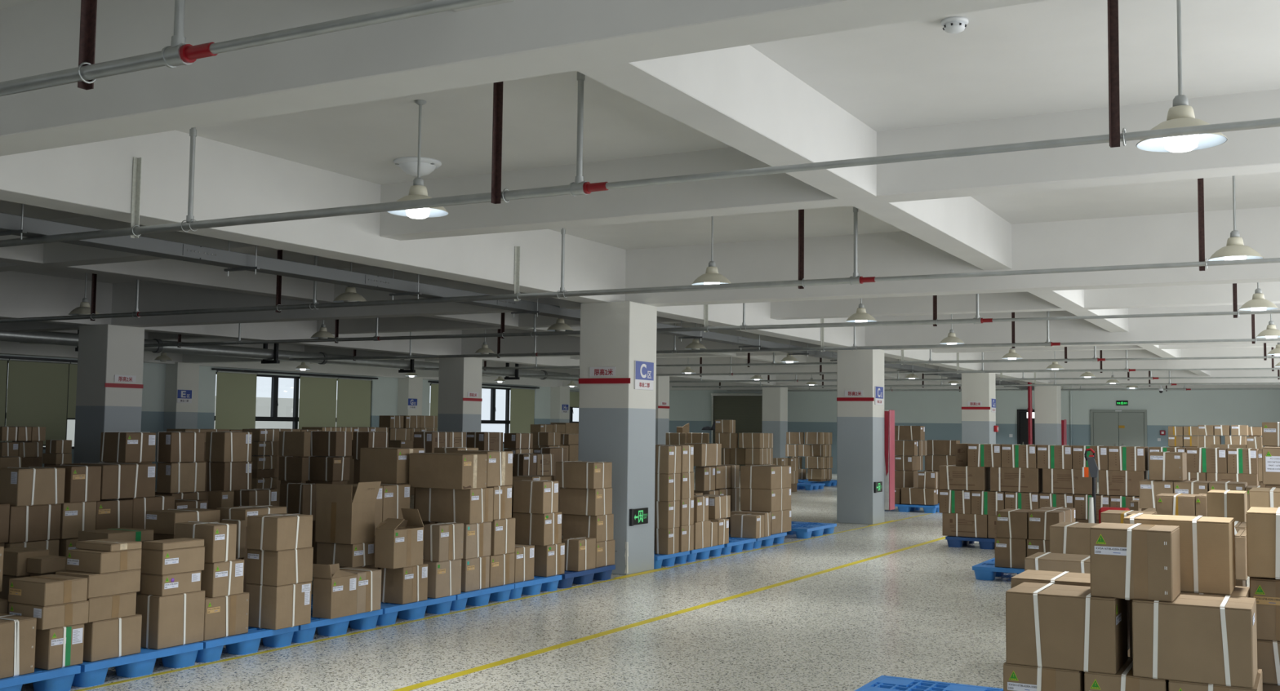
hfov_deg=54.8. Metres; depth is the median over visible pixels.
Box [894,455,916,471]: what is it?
carton
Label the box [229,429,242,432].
carton
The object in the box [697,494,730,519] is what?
carton
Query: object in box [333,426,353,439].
carton
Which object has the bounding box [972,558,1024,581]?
pallet
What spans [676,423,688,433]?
carton
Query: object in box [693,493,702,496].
carton
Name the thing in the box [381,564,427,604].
carton
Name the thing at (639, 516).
exit sign
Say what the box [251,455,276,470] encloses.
carton
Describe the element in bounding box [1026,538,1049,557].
carton
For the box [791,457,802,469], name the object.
carton
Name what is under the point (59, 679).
pallet
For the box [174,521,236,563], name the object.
carton
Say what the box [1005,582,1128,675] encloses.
carton
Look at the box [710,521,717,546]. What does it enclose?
carton
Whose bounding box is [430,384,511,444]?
window
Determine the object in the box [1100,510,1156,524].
carton
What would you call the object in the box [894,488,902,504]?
carton
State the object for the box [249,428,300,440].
carton
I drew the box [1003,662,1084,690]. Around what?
carton
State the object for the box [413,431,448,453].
carton
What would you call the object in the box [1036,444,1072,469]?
carton
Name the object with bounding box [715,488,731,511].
carton
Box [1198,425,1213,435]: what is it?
carton
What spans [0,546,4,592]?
carton
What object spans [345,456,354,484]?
carton
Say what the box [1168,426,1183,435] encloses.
carton
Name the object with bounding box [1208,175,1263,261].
pendant lamp
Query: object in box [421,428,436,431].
carton
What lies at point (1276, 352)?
pendant lamp
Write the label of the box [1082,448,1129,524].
truck
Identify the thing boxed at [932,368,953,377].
tray
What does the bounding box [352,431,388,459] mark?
carton
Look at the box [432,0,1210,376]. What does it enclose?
beam
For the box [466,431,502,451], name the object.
carton
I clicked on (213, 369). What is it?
trim
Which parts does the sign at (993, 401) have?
blue panel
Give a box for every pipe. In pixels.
[0,0,502,96]
[0,0,1279,247]
[0,177,1279,323]
[0,329,579,381]
[143,283,1279,347]
[288,311,1279,360]
[424,342,1279,370]
[524,346,1279,377]
[669,369,1279,382]
[671,370,1279,388]
[726,385,1279,391]
[1027,382,1032,444]
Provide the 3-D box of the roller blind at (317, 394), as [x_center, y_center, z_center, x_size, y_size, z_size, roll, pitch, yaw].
[-8.372,1.667,32.174,0.055,1.758,1.360,-1,-4,29]
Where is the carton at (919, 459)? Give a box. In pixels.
[916,456,923,471]
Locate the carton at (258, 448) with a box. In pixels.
[251,441,277,456]
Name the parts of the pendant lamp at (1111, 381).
lamp shade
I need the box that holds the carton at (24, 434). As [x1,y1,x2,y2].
[16,426,31,441]
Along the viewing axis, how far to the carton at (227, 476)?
11.36 m
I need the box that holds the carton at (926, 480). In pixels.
[918,471,937,488]
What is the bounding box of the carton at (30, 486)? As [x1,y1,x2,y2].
[0,466,65,506]
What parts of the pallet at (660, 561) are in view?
leg, leg, leg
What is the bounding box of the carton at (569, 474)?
[555,461,612,489]
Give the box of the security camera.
[1158,386,1163,393]
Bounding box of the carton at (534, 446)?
[533,445,568,461]
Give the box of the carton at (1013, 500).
[1004,492,1042,510]
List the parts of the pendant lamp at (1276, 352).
lamp shade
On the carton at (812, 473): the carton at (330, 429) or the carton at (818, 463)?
the carton at (818, 463)
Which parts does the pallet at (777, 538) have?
leg, leg, leg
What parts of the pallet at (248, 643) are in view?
leg, leg, leg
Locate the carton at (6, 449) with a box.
[0,442,18,457]
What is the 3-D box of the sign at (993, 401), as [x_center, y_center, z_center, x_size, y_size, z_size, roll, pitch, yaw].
[7.794,1.325,27.247,0.016,0.300,0.405,-1,-4,29]
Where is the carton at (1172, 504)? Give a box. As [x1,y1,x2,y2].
[1155,493,1197,516]
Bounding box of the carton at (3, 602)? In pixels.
[0,599,8,614]
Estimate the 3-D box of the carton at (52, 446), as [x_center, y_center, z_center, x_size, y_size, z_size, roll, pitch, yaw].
[-7.532,1.310,16.016,0.221,0.175,0.237,-1,-4,29]
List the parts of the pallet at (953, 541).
leg, leg, leg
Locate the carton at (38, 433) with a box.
[30,426,45,441]
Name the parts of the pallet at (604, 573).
leg, leg, leg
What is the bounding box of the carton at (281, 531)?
[246,513,312,551]
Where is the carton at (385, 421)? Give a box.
[378,415,404,428]
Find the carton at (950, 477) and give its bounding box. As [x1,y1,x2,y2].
[938,465,990,491]
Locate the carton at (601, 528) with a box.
[562,514,613,542]
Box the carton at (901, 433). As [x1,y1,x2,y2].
[894,426,924,440]
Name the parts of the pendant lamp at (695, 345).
lamp shade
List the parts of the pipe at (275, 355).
support frame, support frame, support frame, support frame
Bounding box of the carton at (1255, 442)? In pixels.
[1246,436,1262,449]
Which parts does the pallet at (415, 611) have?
leg, leg, leg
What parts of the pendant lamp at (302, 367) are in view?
lamp shade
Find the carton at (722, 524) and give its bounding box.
[708,519,728,545]
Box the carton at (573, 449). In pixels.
[563,444,578,461]
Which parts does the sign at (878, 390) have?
blue panel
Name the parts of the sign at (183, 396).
blue panel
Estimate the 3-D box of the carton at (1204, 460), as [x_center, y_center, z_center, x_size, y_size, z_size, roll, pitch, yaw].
[6.863,1.388,14.946,0.440,0.301,0.427,-1,-4,29]
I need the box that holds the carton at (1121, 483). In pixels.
[1098,470,1147,496]
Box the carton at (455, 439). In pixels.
[436,431,466,448]
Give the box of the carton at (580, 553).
[563,537,595,572]
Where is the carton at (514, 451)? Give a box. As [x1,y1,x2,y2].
[503,448,533,466]
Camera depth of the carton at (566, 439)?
21.91 m
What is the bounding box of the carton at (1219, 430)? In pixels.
[1213,425,1231,435]
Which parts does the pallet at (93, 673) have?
leg, leg, leg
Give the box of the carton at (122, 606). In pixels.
[86,592,136,622]
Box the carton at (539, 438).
[533,432,559,445]
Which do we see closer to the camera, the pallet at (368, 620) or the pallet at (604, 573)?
the pallet at (368, 620)
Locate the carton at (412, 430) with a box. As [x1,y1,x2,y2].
[410,428,421,441]
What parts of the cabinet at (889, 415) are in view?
panel, door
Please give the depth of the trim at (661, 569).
12.87 m
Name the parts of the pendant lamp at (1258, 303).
bulb, lamp shade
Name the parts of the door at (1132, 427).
frame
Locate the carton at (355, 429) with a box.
[344,426,369,431]
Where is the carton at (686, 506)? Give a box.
[654,498,693,526]
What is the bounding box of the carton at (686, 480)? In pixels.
[654,471,693,499]
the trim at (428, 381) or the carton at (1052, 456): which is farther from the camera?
the trim at (428, 381)
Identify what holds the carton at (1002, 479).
on the carton at (1013, 500)
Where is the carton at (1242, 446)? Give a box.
[1210,444,1246,448]
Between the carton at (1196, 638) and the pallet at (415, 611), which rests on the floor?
the pallet at (415, 611)
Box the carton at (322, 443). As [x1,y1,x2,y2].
[310,431,351,457]
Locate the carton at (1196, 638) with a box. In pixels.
[1132,593,1257,688]
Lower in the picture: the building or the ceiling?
the building
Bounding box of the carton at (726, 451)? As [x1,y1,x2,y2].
[722,448,731,465]
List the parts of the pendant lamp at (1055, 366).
lamp shade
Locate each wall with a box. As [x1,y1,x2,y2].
[0,354,579,488]
[668,388,1279,482]
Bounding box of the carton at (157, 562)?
[141,546,204,575]
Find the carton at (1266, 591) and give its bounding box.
[1249,577,1279,642]
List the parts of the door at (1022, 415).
pane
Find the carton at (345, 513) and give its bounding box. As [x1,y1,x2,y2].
[315,481,381,544]
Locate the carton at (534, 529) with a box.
[512,511,561,546]
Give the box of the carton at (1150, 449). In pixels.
[1148,447,1187,452]
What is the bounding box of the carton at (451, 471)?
[408,453,487,489]
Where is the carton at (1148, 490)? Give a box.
[1138,480,1176,509]
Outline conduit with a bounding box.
[1070,391,1071,445]
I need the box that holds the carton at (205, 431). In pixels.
[166,429,229,442]
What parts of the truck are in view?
release lever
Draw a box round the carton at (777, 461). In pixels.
[773,457,787,466]
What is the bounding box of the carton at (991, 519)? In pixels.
[987,515,995,538]
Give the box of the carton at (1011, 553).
[995,537,1027,568]
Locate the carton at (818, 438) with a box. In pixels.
[804,432,825,444]
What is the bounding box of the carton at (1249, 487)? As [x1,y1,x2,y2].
[1245,485,1260,511]
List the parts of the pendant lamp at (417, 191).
lamp shade, bulb, rod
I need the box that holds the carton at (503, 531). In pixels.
[490,518,515,555]
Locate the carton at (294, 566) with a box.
[245,547,313,586]
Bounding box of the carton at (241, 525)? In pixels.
[221,519,246,559]
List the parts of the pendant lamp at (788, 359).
lamp shade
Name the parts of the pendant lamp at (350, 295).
lamp shade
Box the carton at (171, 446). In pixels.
[155,431,204,462]
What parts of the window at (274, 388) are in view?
frame rail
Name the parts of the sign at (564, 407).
blue panel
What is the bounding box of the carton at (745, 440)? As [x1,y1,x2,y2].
[738,433,773,448]
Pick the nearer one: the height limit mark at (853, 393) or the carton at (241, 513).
the carton at (241, 513)
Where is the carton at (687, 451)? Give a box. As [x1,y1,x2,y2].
[654,444,693,473]
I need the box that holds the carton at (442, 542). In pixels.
[423,522,463,562]
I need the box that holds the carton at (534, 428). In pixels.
[530,424,553,432]
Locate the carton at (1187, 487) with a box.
[1173,480,1210,494]
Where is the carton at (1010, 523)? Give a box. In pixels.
[995,508,1033,539]
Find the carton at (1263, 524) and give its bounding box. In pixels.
[1245,506,1279,579]
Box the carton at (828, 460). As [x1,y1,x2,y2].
[823,457,832,469]
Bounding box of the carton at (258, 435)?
[242,429,278,442]
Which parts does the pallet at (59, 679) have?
leg, leg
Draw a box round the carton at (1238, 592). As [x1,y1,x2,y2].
[1128,586,1249,659]
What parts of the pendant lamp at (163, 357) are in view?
lamp shade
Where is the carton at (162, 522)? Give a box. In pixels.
[145,508,220,535]
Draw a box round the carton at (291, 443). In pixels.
[278,431,311,457]
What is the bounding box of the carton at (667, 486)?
[655,473,680,502]
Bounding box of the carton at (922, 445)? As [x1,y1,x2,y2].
[918,440,927,456]
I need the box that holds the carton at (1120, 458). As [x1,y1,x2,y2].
[1107,446,1148,471]
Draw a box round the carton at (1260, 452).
[1257,449,1262,481]
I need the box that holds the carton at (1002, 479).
[990,467,1042,493]
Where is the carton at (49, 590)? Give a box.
[8,574,87,607]
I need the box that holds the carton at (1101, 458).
[1072,445,1108,470]
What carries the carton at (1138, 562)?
on the carton at (1196, 638)
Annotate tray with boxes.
[0,212,199,260]
[182,246,377,288]
[363,275,506,307]
[493,299,580,321]
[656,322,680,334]
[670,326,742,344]
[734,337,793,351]
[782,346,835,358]
[884,360,902,368]
[895,364,929,371]
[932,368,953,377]
[949,373,961,377]
[995,380,1008,384]
[1010,382,1024,387]
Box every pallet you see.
[0,665,80,690]
[71,642,203,688]
[195,626,298,662]
[291,601,382,643]
[311,594,456,626]
[449,584,514,611]
[509,575,561,599]
[557,564,615,588]
[653,551,689,568]
[685,544,724,562]
[720,537,755,555]
[728,529,786,548]
[784,521,836,538]
[796,482,825,490]
[798,479,836,486]
[854,675,1003,690]
[884,503,938,513]
[945,536,995,550]
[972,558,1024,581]
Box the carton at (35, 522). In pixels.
[5,504,61,543]
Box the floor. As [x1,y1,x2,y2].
[21,469,1249,690]
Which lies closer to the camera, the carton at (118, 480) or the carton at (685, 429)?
the carton at (118, 480)
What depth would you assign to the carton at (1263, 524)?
4.79 m
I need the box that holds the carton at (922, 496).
[901,487,937,505]
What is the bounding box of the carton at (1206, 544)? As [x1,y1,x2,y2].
[1123,513,1235,595]
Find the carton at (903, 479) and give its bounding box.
[894,471,917,488]
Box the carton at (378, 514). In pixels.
[345,484,382,536]
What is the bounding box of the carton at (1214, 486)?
[1208,481,1247,491]
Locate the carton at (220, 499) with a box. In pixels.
[208,490,234,510]
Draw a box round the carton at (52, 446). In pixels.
[45,440,71,453]
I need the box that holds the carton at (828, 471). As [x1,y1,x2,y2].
[826,469,831,479]
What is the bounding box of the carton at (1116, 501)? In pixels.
[1110,495,1138,509]
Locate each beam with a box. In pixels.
[0,0,1046,155]
[0,88,1279,271]
[0,130,1071,387]
[0,204,1034,391]
[0,206,1279,332]
[0,235,904,378]
[0,271,815,389]
[51,329,519,367]
[182,303,1279,363]
[310,342,1277,364]
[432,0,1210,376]
[562,369,1279,386]
[669,382,1279,390]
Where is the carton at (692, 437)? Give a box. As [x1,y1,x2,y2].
[688,433,709,444]
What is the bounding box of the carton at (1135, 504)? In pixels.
[1129,500,1142,511]
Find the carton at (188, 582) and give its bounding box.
[141,571,201,596]
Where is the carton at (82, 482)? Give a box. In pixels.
[45,465,101,502]
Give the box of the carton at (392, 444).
[388,440,413,448]
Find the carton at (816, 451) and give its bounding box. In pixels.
[810,444,828,457]
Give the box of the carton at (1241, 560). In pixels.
[1235,529,1248,581]
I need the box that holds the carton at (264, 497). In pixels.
[233,488,277,506]
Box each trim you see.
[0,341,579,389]
[0,355,77,362]
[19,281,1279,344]
[211,368,377,379]
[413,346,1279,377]
[427,381,539,388]
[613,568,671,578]
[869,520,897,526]
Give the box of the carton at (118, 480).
[64,462,155,500]
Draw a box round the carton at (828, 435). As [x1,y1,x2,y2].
[811,432,831,444]
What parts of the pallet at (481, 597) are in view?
leg, leg, leg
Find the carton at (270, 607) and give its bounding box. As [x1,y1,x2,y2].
[245,582,311,630]
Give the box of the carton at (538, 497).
[512,480,558,514]
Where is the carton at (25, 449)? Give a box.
[15,441,42,457]
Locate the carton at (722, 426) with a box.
[715,419,735,433]
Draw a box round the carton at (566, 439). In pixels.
[560,434,578,444]
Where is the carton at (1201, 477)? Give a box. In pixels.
[1185,472,1206,481]
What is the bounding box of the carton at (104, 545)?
[75,539,142,551]
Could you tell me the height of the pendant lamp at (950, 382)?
0.693 m
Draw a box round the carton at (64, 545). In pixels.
[58,537,78,571]
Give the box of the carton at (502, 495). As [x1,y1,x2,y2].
[487,485,511,519]
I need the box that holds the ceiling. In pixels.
[0,0,1279,284]
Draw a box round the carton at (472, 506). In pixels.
[414,487,493,524]
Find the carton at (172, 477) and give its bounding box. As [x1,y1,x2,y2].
[156,462,205,493]
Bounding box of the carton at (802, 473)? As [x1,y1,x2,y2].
[797,469,806,479]
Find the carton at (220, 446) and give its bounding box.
[204,431,252,462]
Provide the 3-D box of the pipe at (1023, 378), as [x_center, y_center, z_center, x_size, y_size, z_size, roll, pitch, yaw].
[7.444,0.512,29.584,19.090,0.705,0.073,-1,-4,29]
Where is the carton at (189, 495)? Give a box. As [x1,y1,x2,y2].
[155,491,206,500]
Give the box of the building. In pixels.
[6,395,430,447]
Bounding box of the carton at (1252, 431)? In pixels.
[1248,426,1262,435]
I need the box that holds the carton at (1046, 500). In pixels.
[1039,493,1074,508]
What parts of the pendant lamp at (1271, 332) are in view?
lamp shade, bulb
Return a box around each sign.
[177,390,191,403]
[407,398,417,409]
[561,404,568,413]
[629,507,648,526]
[634,360,653,391]
[874,481,882,493]
[875,386,883,405]
[991,399,995,413]
[1115,400,1128,405]
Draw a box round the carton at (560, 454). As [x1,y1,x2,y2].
[533,447,566,476]
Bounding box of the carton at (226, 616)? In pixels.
[203,592,248,641]
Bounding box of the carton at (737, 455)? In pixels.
[729,448,745,465]
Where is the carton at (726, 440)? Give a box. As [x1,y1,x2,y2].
[715,433,737,448]
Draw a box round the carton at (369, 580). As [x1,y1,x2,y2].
[339,567,382,614]
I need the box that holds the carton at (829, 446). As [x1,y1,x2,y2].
[827,444,831,457]
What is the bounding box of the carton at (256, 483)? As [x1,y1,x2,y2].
[251,477,276,488]
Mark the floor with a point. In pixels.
(922, 612)
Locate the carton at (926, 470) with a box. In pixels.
[924,470,938,487]
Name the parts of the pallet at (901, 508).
leg, leg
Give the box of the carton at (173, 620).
[136,590,204,649]
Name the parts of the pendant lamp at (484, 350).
lamp shade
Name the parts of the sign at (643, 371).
blue panel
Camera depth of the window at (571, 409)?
43.27 m
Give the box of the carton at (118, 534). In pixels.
[78,528,153,542]
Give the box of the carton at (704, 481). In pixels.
[694,466,715,491]
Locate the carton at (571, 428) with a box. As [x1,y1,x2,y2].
[551,422,578,434]
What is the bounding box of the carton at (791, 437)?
[786,432,804,444]
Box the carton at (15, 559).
[2,547,48,577]
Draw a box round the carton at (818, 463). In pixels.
[804,456,826,469]
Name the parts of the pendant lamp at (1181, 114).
rod, bulb, lamp shade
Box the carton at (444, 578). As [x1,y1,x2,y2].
[422,558,461,599]
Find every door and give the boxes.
[711,393,762,471]
[1017,409,1035,444]
[1090,409,1147,481]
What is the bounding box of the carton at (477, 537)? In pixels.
[441,522,491,559]
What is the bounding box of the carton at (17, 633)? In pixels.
[0,613,36,679]
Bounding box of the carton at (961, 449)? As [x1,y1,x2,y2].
[955,444,967,466]
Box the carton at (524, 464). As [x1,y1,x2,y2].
[513,453,537,476]
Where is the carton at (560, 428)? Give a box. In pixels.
[546,424,565,433]
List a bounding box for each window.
[4,360,74,449]
[213,372,371,429]
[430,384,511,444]
[568,408,578,422]
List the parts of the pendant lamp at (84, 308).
lamp shade, rod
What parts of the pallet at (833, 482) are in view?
leg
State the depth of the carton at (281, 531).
8.44 m
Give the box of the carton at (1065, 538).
[1048,522,1097,555]
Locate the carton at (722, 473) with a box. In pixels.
[696,465,730,489]
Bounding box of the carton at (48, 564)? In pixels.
[26,555,66,574]
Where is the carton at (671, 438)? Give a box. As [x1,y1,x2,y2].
[666,433,686,444]
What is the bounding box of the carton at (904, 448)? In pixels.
[894,440,917,456]
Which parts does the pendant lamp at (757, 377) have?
lamp shade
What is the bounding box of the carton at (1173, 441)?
[1168,435,1183,446]
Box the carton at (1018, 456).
[1001,444,1041,468]
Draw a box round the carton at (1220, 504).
[1206,489,1247,523]
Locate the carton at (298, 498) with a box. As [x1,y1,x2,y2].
[279,483,315,520]
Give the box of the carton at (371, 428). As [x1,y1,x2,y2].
[361,426,388,432]
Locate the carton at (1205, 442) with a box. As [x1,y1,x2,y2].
[1198,435,1221,448]
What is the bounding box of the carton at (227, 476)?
[206,462,252,491]
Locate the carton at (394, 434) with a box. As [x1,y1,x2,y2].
[388,428,410,440]
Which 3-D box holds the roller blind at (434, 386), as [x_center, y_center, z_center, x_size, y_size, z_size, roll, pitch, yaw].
[-5.540,2.034,37.348,0.055,1.758,2.500,-1,-4,29]
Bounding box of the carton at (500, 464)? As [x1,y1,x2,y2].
[448,450,512,487]
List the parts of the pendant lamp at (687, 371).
lamp shade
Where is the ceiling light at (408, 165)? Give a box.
[393,156,441,176]
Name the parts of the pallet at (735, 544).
leg, leg, leg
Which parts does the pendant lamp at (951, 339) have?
lamp shade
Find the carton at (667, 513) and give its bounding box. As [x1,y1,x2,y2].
[655,500,679,528]
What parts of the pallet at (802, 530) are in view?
leg, leg, leg, leg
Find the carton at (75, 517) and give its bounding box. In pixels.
[59,502,96,539]
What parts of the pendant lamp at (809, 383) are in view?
lamp shade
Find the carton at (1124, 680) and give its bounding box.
[1084,657,1168,690]
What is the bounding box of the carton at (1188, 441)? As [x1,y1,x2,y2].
[1183,435,1198,446]
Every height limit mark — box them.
[104,374,143,388]
[462,391,482,401]
[578,367,630,383]
[657,401,669,408]
[836,390,874,401]
[961,401,990,409]
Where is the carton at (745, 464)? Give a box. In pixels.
[745,464,775,466]
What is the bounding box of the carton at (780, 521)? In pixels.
[741,509,791,534]
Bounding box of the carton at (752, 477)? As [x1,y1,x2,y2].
[740,465,791,489]
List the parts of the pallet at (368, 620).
leg, leg, leg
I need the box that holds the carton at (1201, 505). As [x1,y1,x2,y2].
[1195,493,1207,516]
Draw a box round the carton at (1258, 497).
[1248,487,1279,509]
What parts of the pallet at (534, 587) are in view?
leg, leg, leg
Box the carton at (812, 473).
[807,468,826,479]
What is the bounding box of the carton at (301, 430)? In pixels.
[300,429,321,431]
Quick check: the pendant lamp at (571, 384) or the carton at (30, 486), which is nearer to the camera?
the carton at (30, 486)
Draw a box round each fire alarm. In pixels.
[994,426,998,431]
[1160,431,1165,435]
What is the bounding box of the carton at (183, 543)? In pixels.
[142,537,204,551]
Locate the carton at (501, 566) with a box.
[488,552,515,587]
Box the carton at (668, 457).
[655,445,681,474]
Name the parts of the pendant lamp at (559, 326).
lamp shade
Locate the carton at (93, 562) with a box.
[66,549,142,573]
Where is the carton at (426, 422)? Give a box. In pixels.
[409,415,437,428]
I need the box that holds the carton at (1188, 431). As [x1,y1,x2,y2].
[1183,426,1198,435]
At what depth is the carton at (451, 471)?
10.42 m
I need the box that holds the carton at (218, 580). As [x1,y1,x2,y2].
[200,559,244,598]
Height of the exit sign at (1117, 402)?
0.145 m
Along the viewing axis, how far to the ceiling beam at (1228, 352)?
26.69 m
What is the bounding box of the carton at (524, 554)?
[514,544,534,583]
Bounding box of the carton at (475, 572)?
[461,555,489,592]
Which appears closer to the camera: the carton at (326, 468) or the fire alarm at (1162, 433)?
the carton at (326, 468)
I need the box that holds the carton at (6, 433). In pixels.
[0,426,17,441]
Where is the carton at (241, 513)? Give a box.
[216,505,286,527]
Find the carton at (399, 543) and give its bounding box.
[374,508,424,568]
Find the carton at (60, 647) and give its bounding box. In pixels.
[34,624,84,670]
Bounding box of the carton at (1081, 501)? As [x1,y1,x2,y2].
[1074,493,1111,519]
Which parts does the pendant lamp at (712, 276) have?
lamp shade, bulb, rod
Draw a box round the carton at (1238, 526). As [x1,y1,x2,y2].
[1234,521,1246,535]
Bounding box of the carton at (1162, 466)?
[1148,452,1186,481]
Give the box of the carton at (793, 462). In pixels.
[787,457,798,471]
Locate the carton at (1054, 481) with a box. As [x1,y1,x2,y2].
[1042,468,1097,494]
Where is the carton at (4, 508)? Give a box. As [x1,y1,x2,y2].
[0,503,9,543]
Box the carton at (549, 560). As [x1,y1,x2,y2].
[533,542,564,577]
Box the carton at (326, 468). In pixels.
[307,456,350,481]
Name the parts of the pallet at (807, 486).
leg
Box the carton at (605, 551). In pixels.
[561,538,614,568]
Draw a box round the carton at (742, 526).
[730,514,764,538]
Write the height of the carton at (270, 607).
0.296 m
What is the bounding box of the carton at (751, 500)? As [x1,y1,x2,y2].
[740,487,791,511]
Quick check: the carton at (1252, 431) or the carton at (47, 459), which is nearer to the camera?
the carton at (47, 459)
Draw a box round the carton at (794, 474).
[791,471,798,484]
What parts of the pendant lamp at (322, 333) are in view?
lamp shade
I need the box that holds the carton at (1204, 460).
[1186,447,1228,473]
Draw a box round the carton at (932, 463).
[924,455,955,471]
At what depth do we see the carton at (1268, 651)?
4.80 m
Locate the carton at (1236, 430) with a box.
[1231,425,1248,435]
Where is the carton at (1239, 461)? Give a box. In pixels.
[1226,448,1258,474]
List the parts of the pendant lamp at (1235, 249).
rod, bulb, lamp shade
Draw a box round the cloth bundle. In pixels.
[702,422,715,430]
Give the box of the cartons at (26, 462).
[0,433,1279,690]
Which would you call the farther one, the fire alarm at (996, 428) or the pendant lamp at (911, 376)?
the pendant lamp at (911, 376)
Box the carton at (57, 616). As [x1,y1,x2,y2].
[8,600,88,630]
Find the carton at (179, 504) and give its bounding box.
[174,499,207,509]
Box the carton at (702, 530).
[693,520,711,550]
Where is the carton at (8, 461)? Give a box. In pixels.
[0,456,22,468]
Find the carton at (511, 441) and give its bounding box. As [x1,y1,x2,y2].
[503,433,533,448]
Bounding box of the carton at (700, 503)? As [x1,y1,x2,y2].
[693,495,708,522]
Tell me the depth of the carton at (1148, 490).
10.64 m
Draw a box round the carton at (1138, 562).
[1089,522,1180,602]
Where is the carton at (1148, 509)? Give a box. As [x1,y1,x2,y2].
[1143,508,1155,511]
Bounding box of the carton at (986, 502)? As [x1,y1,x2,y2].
[971,489,1004,515]
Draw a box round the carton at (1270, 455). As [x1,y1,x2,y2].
[1262,447,1279,484]
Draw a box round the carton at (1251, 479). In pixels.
[1206,473,1258,486]
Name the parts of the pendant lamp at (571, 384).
lamp shade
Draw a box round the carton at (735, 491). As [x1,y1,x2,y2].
[725,488,739,511]
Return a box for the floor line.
[392,537,945,690]
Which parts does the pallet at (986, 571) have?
leg, leg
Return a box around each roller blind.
[0,358,8,442]
[4,358,70,446]
[66,361,77,419]
[214,370,257,430]
[298,375,337,429]
[336,377,372,427]
[430,382,482,431]
[510,386,535,433]
[569,390,579,408]
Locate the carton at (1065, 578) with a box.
[1010,569,1129,650]
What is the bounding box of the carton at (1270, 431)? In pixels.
[1262,422,1279,446]
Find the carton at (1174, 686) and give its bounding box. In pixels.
[1168,669,1262,690]
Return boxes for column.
[73,324,144,463]
[163,362,199,432]
[397,377,422,416]
[437,357,482,439]
[550,386,569,424]
[577,301,657,575]
[655,376,669,444]
[762,385,787,457]
[836,349,884,524]
[961,373,995,444]
[1034,383,1061,445]
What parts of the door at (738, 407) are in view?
guide rail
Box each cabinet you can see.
[884,409,894,510]
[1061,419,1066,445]
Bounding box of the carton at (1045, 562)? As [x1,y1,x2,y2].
[1024,552,1090,573]
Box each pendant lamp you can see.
[68,272,99,315]
[155,352,172,362]
[295,362,311,370]
[310,320,334,338]
[332,262,366,302]
[386,99,448,218]
[404,373,417,377]
[475,329,494,354]
[493,377,506,382]
[546,318,573,331]
[566,381,577,387]
[680,357,695,373]
[684,323,706,350]
[691,216,730,285]
[750,375,763,380]
[780,352,799,363]
[805,374,817,385]
[845,298,876,322]
[904,373,919,379]
[939,314,964,344]
[946,381,960,384]
[1001,347,1022,359]
[1046,351,1063,369]
[1080,372,1095,377]
[1105,375,1119,383]
[1125,386,1138,389]
[1136,0,1227,152]
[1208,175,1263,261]
[1239,282,1278,311]
[1256,314,1279,338]
[1266,342,1279,356]
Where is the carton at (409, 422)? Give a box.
[389,415,420,428]
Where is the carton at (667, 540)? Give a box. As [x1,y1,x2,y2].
[655,527,679,555]
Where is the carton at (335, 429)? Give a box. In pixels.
[323,426,342,431]
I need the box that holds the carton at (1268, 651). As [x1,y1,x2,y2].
[1257,640,1279,685]
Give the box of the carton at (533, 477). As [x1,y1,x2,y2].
[511,475,554,486]
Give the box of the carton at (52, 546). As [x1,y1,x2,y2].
[4,539,59,556]
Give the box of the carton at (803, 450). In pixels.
[798,444,810,457]
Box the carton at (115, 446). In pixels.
[100,431,155,462]
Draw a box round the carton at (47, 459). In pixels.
[42,453,71,464]
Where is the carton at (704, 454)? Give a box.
[680,443,721,466]
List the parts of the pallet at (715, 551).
leg, leg, leg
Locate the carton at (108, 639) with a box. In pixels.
[83,614,142,662]
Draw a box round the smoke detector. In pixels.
[941,16,968,33]
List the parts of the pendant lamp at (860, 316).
lamp shade, bulb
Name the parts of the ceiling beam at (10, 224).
threaded rod, splice plate, threaded rod, splice plate, threaded rod, splice plate, splice plate, splice plate, splice plate, splice plate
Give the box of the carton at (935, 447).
[927,440,959,455]
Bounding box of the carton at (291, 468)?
[278,457,308,481]
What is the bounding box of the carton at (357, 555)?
[316,542,374,568]
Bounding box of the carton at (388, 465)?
[360,447,424,484]
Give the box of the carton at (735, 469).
[721,464,739,488]
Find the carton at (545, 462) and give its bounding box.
[514,453,554,475]
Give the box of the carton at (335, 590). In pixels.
[312,564,357,619]
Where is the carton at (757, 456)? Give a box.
[745,448,773,465]
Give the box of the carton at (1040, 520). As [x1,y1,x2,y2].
[1028,506,1075,540]
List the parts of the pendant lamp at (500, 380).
lamp shade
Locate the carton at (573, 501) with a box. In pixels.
[559,488,612,515]
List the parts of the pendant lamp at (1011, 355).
lamp shade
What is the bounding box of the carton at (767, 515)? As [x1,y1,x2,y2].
[729,511,770,537]
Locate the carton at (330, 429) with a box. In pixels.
[302,426,333,431]
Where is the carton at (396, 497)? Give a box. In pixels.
[350,483,410,522]
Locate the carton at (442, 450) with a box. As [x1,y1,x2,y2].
[434,447,478,453]
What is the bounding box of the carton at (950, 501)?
[938,489,973,514]
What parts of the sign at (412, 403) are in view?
blue panel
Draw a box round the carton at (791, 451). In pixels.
[785,444,798,457]
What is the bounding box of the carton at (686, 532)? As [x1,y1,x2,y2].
[653,524,693,552]
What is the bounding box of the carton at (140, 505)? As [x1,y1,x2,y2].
[119,495,174,529]
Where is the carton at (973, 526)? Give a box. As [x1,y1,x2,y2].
[942,513,987,537]
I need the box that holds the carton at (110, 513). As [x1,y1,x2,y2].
[95,498,133,530]
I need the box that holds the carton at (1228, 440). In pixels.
[1224,435,1246,444]
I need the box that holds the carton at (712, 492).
[693,489,718,495]
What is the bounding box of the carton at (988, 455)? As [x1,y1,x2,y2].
[967,444,1001,467]
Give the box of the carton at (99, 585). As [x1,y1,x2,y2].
[55,569,141,599]

